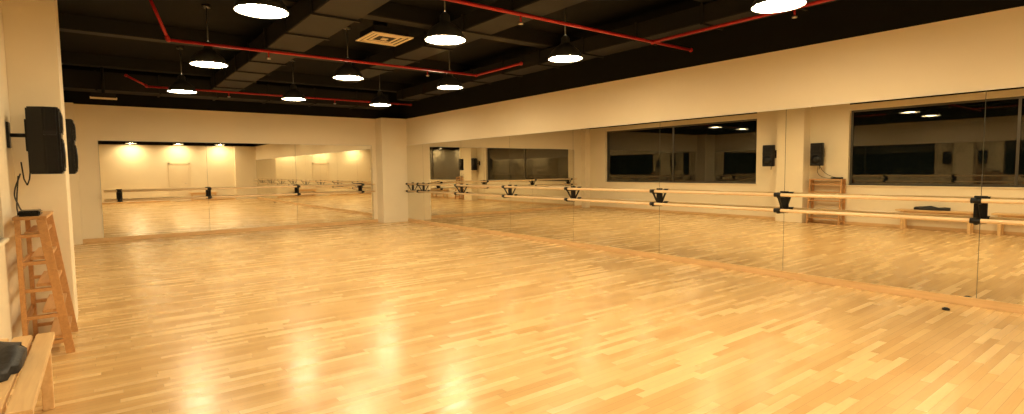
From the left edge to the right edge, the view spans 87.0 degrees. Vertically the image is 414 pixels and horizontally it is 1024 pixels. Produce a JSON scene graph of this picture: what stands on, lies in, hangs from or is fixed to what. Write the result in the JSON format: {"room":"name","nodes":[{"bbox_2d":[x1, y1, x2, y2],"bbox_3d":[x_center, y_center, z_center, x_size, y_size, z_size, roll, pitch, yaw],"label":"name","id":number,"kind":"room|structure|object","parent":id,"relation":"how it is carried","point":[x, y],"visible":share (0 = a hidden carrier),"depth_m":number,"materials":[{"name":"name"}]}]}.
{"room":"exercise studio","nodes":[
{"label":"exercise studio","id":0,"kind":"room"},
{"bbox_2d":[0,0,21,341],"bbox_3d":[-4.200,-0.733,4.112,0.300,4.200,20.690,-4,5,-37],"label":"wall","id":1,"kind":"structure","parent":0,"point":[10,311],"depth_m":4.82,"materials":[{"name":"beige paint"}]},
{"bbox_2d":[0,238,8,246],"bbox_3d":[-2.252,0.440,1.827,0.140,0.030,6.850,-4,5,-37],"label":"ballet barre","id":2,"kind":"structure","parent":1,"relation":"attached to","point":[5,240],"depth_m":4.39,"materials":[{"name":"beige wood"}]},
{"bbox_2d":[5,106,65,184],"bbox_3d":[-4.527,-0.576,5.150,0.413,0.737,0.346,-4,5,-37],"label":"loudspeaker","id":3,"kind":"object","parent":1,"relation":"attached to","point":[43,126],"visible":1,"depth_m":5.06,"materials":[{"name":"black plastic"}]},
{"bbox_2d":[14,174,21,211],"bbox_3d":[-4.532,-0.123,4.953,0.061,0.370,0.580,-4,5,-42],"label":"cable","id":4,"kind":"object","parent":3,"relation":"attached to","point":[18,177],"visible":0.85,"depth_m":5.07,"materials":[{"name":"black plastic"}]},
{"bbox_2d":[65,119,78,173],"bbox_3d":[-5.315,-0.641,6.232,0.473,0.737,0.346,-4,5,-37],"label":"loudspeaker","id":5,"kind":"object","parent":1,"relation":"attached to","point":[70,126],"visible":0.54,"depth_m":6.22,"materials":[{"name":"black plastic"}]},
{"bbox_2d":[62,65,398,238],"bbox_3d":[-7.165,-1.441,14.961,8.760,4.200,0.200,-4,5,-37],"label":"wall","id":6,"kind":"structure","parent":0,"point":[93,123],"depth_m":14.02,"materials":[{"name":"beige paint"}]},
{"bbox_2d":[83,219,377,242],"bbox_3d":[-7.180,0.618,14.932,7.350,0.095,0.022,-4,5,-37],"label":"baseboard","id":7,"kind":"structure","parent":6,"relation":"attached to","point":[93,240],"depth_m":14.44,"materials":[{"name":"brown wood"}]},
{"bbox_2d":[97,140,373,237],"bbox_3d":[-7.094,-0.596,14.930,6.832,2.327,0.014,-4,5,-37],"label":"wall mirror","id":8,"kind":"object","parent":6,"relation":"attached to","point":[124,165],"visible":1,"depth_m":14.50,"materials":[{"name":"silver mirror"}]},
{"bbox_2d":[104,183,374,201],"bbox_3d":[-7.006,-0.426,14.863,6.750,0.316,0.222,-4,5,-37],"label":"ballet barre","id":9,"kind":"object","parent":8,"relation":"attached to","point":[119,196],"visible":1,"depth_m":14.29,"materials":[{"name":"brown wood"}]},
{"bbox_2d":[57,0,700,84],"bbox_3d":[-0.833,-3.095,6.541,9.090,0.100,21.090,-4,5,-37],"label":"ceiling","id":10,"kind":"structure","parent":0,"point":[607,15],"depth_m":9.69,"materials":[{"name":"black paint"}]},
{"bbox_2d":[90,67,116,99],"bbox_3d":[-8.994,-2.721,11.865,0.480,0.680,0.220,-4,5,-37],"label":"ceiling vent","id":11,"kind":"object","parent":10,"relation":"in","point":[94,95],"visible":1,"depth_m":11.84,"materials":[{"name":"gold metal"}]},
{"bbox_2d":[149,0,169,38],"bbox_3d":[-4.983,-2.729,7.558,0.306,0.736,0.066,-4,5,-37],"label":"pipe","id":12,"kind":"object","parent":10,"relation":"hanging from","point":[150,1],"visible":1,"depth_m":7.57,"materials":[{"name":"red metal"}]},
{"bbox_2d":[166,38,522,76],"bbox_3d":[-2.355,-2.427,8.668,5.296,0.153,1.516,-4,5,-37],"label":"pipe","id":13,"kind":"object","parent":12,"relation":"attached to","point":[167,39],"visible":1,"depth_m":9.02,"materials":[{"name":"red metal"}]},
{"bbox_2d":[167,46,196,93],"bbox_3d":[-6.818,-2.831,11.126,0.534,0.910,0.534,-4,5,-37],"label":"pendant lamp","id":14,"kind":"object","parent":10,"relation":"hanging from","point":[181,85],"visible":1,"depth_m":11.06,"materials":[{"name":"black metal"}]},
{"bbox_2d":[189,4,227,67],"bbox_3d":[-4.728,-2.668,8.386,0.534,0.910,0.534,-4,5,-37],"label":"pendant lamp","id":15,"kind":"object","parent":10,"relation":"hanging from","point":[207,57],"visible":0.93,"depth_m":8.32,"materials":[{"name":"black metal"}]},
{"bbox_2d":[62,68,388,109],"bbox_3d":[-6.890,-2.990,14.146,7.570,0.445,0.650,-4,5,-37],"label":"ceiling beam","id":16,"kind":"structure","parent":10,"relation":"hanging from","point":[73,79],"depth_m":13.26,"materials":[{"name":"metal"}]},
{"bbox_2d":[61,51,415,92],"bbox_3d":[-6.257,-3.356,13.852,8.460,0.250,0.260,-4,5,-37],"label":"ceiling beam","id":17,"kind":"structure","parent":10,"relation":"attached to","point":[67,58],"depth_m":12.68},
{"bbox_2d":[233,0,288,18],"bbox_3d":[-2.637,-2.506,5.646,0.534,0.910,0.534,-4,5,-37],"label":"pendant lamp","id":18,"kind":"object","parent":10,"relation":"hanging from","point":[266,9],"visible":1,"depth_m":5.63,"materials":[{"name":"white plastic"}]},
{"bbox_2d":[58,12,482,74],"bbox_3d":[-4.166,-3.193,11.113,8.460,0.250,0.260,-4,5,-37],"label":"ceiling beam","id":19,"kind":"structure","parent":10,"relation":"attached to","point":[73,23],"depth_m":9.66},
{"bbox_2d":[145,85,411,105],"bbox_3d":[-5.405,-2.728,13.595,6.366,0.153,0.066,-4,5,-37],"label":"pipe","id":20,"kind":"object","parent":10,"relation":"hanging from","point":[147,86],"visible":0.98,"depth_m":13.11,"materials":[{"name":"red metal"}]},
{"bbox_2d":[124,74,146,85],"bbox_3d":[-8.056,-2.712,11.574,0.406,0.246,0.066,-4,5,-37],"label":"pipe","id":21,"kind":"object","parent":20,"relation":"attached to","point":[125,75],"visible":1,"depth_m":11.54,"materials":[{"name":"red metal"}]},
{"bbox_2d":[281,59,305,100],"bbox_3d":[-5.052,-2.945,12.466,0.534,0.910,0.534,-4,5,-37],"label":"pendant lamp","id":22,"kind":"object","parent":10,"relation":"hanging from","point":[293,94],"visible":0.97,"depth_m":12.39,"materials":[{"name":"black metal"}]},
{"bbox_2d":[210,0,389,91],"bbox_3d":[-2.694,-2.658,7.546,0.650,0.345,14.500,-4,5,-37],"label":"air duct","id":23,"kind":"object","parent":10,"relation":"hanging from","point":[308,23],"visible":0.91,"depth_m":8.16,"materials":[{"name":"metal"}]},
{"bbox_2d":[333,26,362,80],"bbox_3d":[-2.962,-2.782,9.727,0.534,0.910,0.534,-4,5,-37],"label":"pendant lamp","id":24,"kind":"object","parent":10,"relation":"hanging from","point":[348,72],"visible":0.94,"depth_m":9.65,"materials":[{"name":"black metal"}]},
{"bbox_2d":[369,75,390,105],"bbox_3d":[-3.366,-3.053,13.747,0.534,0.910,0.534,-4,5,-37],"label":"pendant lamp","id":25,"kind":"object","parent":10,"relation":"hanging from","point":[379,100],"visible":0.92,"depth_m":13.67,"materials":[{"name":"black metal"}]},
{"bbox_2d":[355,20,413,45],"bbox_3d":[-2.138,-2.999,9.020,0.720,0.400,0.720,-4,5,-37],"label":"ceiling vent","id":26,"kind":"object","parent":10,"relation":"in","point":[379,32],"visible":0.97,"depth_m":8.93,"materials":[{"name":"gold metal"}]},
{"bbox_2d":[282,0,580,48],"bbox_3d":[-2.046,-3.028,8.333,8.460,0.250,0.260,-4,5,-37],"label":"ceiling beam","id":27,"kind":"structure","parent":10,"relation":"attached to","point":[390,12],"depth_m":8.77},
{"bbox_2d":[425,1,465,44],"bbox_3d":[-0.871,-2.619,6.987,0.534,0.910,0.534,-4,5,-37],"label":"pendant lamp","id":28,"kind":"object","parent":10,"relation":"hanging from","point":[444,32],"visible":1,"depth_m":6.91,"materials":[{"name":"black metal"}]},
{"bbox_2d":[437,51,462,89],"bbox_3d":[-1.276,-2.890,11.007,0.534,0.910,0.534,-4,5,-37],"label":"pendant lamp","id":29,"kind":"object","parent":10,"relation":"hanging from","point":[449,82],"visible":0.92,"depth_m":10.91,"materials":[{"name":"black metal"}]},
{"bbox_2d":[336,0,585,82],"bbox_3d":[0.531,-2.689,6.856,0.550,0.265,14.500,-4,5,-37],"label":"air duct","id":30,"kind":"object","parent":10,"relation":"hanging from","point":[479,23],"visible":0.63,"depth_m":8.14,"materials":[{"name":"metal"}]},
{"bbox_2d":[548,8,582,61],"bbox_3d":[0.815,-2.727,8.267,0.534,0.910,0.534,-4,5,-37],"label":"pendant lamp","id":31,"kind":"object","parent":10,"relation":"hanging from","point":[564,52],"visible":0.99,"depth_m":8.19,"materials":[{"name":"black metal"}]},
{"bbox_2d":[444,0,692,51],"bbox_3d":[0.863,-2.365,7.192,5.166,0.153,0.066,-4,5,-37],"label":"pipe","id":32,"kind":"object","parent":10,"relation":"hanging from","point":[468,3],"visible":1,"depth_m":6.95,"materials":[{"name":"red metal"}]},
{"bbox_2d":[397,0,838,100],"bbox_3d":[1.883,-2.846,9.201,0.550,0.305,16.600,-4,5,-37],"label":"ceiling beam","id":33,"kind":"structure","parent":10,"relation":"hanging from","point":[704,15],"depth_m":9.11,"materials":[{"name":"metal"}]},
{"bbox_2d":[651,0,832,43],"bbox_3d":[4.634,-2.249,4.851,0.066,0.153,8.366,-4,5,-37],"label":"pipe","id":34,"kind":"object","parent":10,"relation":"hanging from","point":[817,1],"visible":0.96,"depth_m":7.07,"materials":[{"name":"red metal"}]},
{"bbox_2d":[751,0,806,12],"bbox_3d":[2.802,-2.572,5.663,0.534,0.910,0.534,-4,5,-37],"label":"pendant lamp","id":35,"kind":"object","parent":10,"relation":"hanging from","point":[758,6],"visible":1,"depth_m":5.73,"materials":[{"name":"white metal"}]},
{"bbox_2d":[7,221,1023,413],"bbox_3d":[-0.782,1.195,6.835,9.090,0.100,21.090,-4,5,-37],"label":"floor","id":36,"kind":"structure","parent":0,"point":[406,317],"depth_m":5.21,"materials":[{"name":"brown wood"}]},
{"bbox_2d":[0,332,54,413],"bbox_3d":[-2.880,1.175,3.098,0.340,0.500,1.600,-4,5,-37],"label":"wooden bench","id":37,"kind":"object","parent":36,"relation":"on","point":[36,373],"visible":0.81,"depth_m":3.09,"materials":[{"name":"brown wood"}]},
{"bbox_2d":[0,341,26,382],"bbox_3d":[-2.976,0.867,3.132,0.220,0.109,0.720,-4,5,-37],"label":"bag","id":38,"kind":"object","parent":37,"relation":"on","point":[13,355],"visible":1,"depth_m":3.08,"materials":[{"name":"black fabric"}]},
{"bbox_2d":[1,0,77,334],"bbox_3d":[-4.977,-0.832,5.698,0.390,4.200,0.760,-4,5,-37],"label":"column","id":39,"kind":"structure","parent":36,"relation":"on","point":[30,27],"depth_m":5.40,"materials":[{"name":"beige paint"}]},
{"bbox_2d":[12,209,77,360],"bbox_3d":[-4.365,0.660,5.082,0.357,1.298,0.890,-4,5,-37],"label":"ladder","id":40,"kind":"object","parent":36,"relation":"on","point":[64,323],"visible":0.96,"depth_m":4.82,"materials":[{"name":"brown wood"}]},
{"bbox_2d":[64,102,82,244],"bbox_3d":[-10.163,-0.756,12.437,0.270,3.250,0.240,-4,5,-37],"label":"column corner","id":41,"kind":"structure","parent":36,"relation":"on","point":[69,107],"depth_m":12.42,"materials":[{"name":"beige paint"}]},
{"bbox_2d":[375,118,407,222],"bbox_3d":[-3.806,-1.153,17.119,0.840,3.250,0.470,-4,5,-37],"label":"column corner","id":42,"kind":"structure","parent":36,"relation":"on","point":[390,133],"depth_m":16.91,"materials":[{"name":"beige paint"}]},
{"bbox_2d":[694,0,716,2],"bbox_3d":[0.075,-2.863,5.554,8.460,0.250,0.260,-4,5,-37],"label":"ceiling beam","id":43,"kind":"structure","parent":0,"point":[704,1],"depth_m":7.65,"materials":[{"name":"black"}]},
{"bbox_2d":[399,0,1023,144],"bbox_3d":[2.667,-1.181,9.452,0.200,4.200,20.890,-4,5,-37],"label":"wall","id":44,"kind":"structure","parent":0,"point":[985,50],"depth_m":7.84,"materials":[{"name":"beige paint"}]},
{"bbox_2d":[406,85,1023,304],"bbox_3d":[2.705,-0.328,9.298,0.014,2.327,19.920,-4,5,-37],"label":"wall mirror","id":45,"kind":"object","parent":44,"relation":"attached to","point":[964,144],"visible":1,"depth_m":7.67,"materials":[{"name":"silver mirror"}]},
{"bbox_2d":[405,182,1023,225],"bbox_3d":[2.667,-0.152,9.173,0.222,0.316,19.550,-4,5,-37],"label":"ballet barre","id":46,"kind":"object","parent":45,"relation":"attached to","point":[980,203],"visible":1,"depth_m":7.59,"materials":[{"name":"brown wood"}]},
{"bbox_2d":[408,218,1023,313],"bbox_3d":[2.716,0.880,9.378,0.022,0.095,19.920,-4,5,-37],"label":"baseboard","id":47,"kind":"structure","parent":44,"relation":"attached to","point":[982,303],"depth_m":7.73,"materials":[{"name":"brown wood"}]}
]}

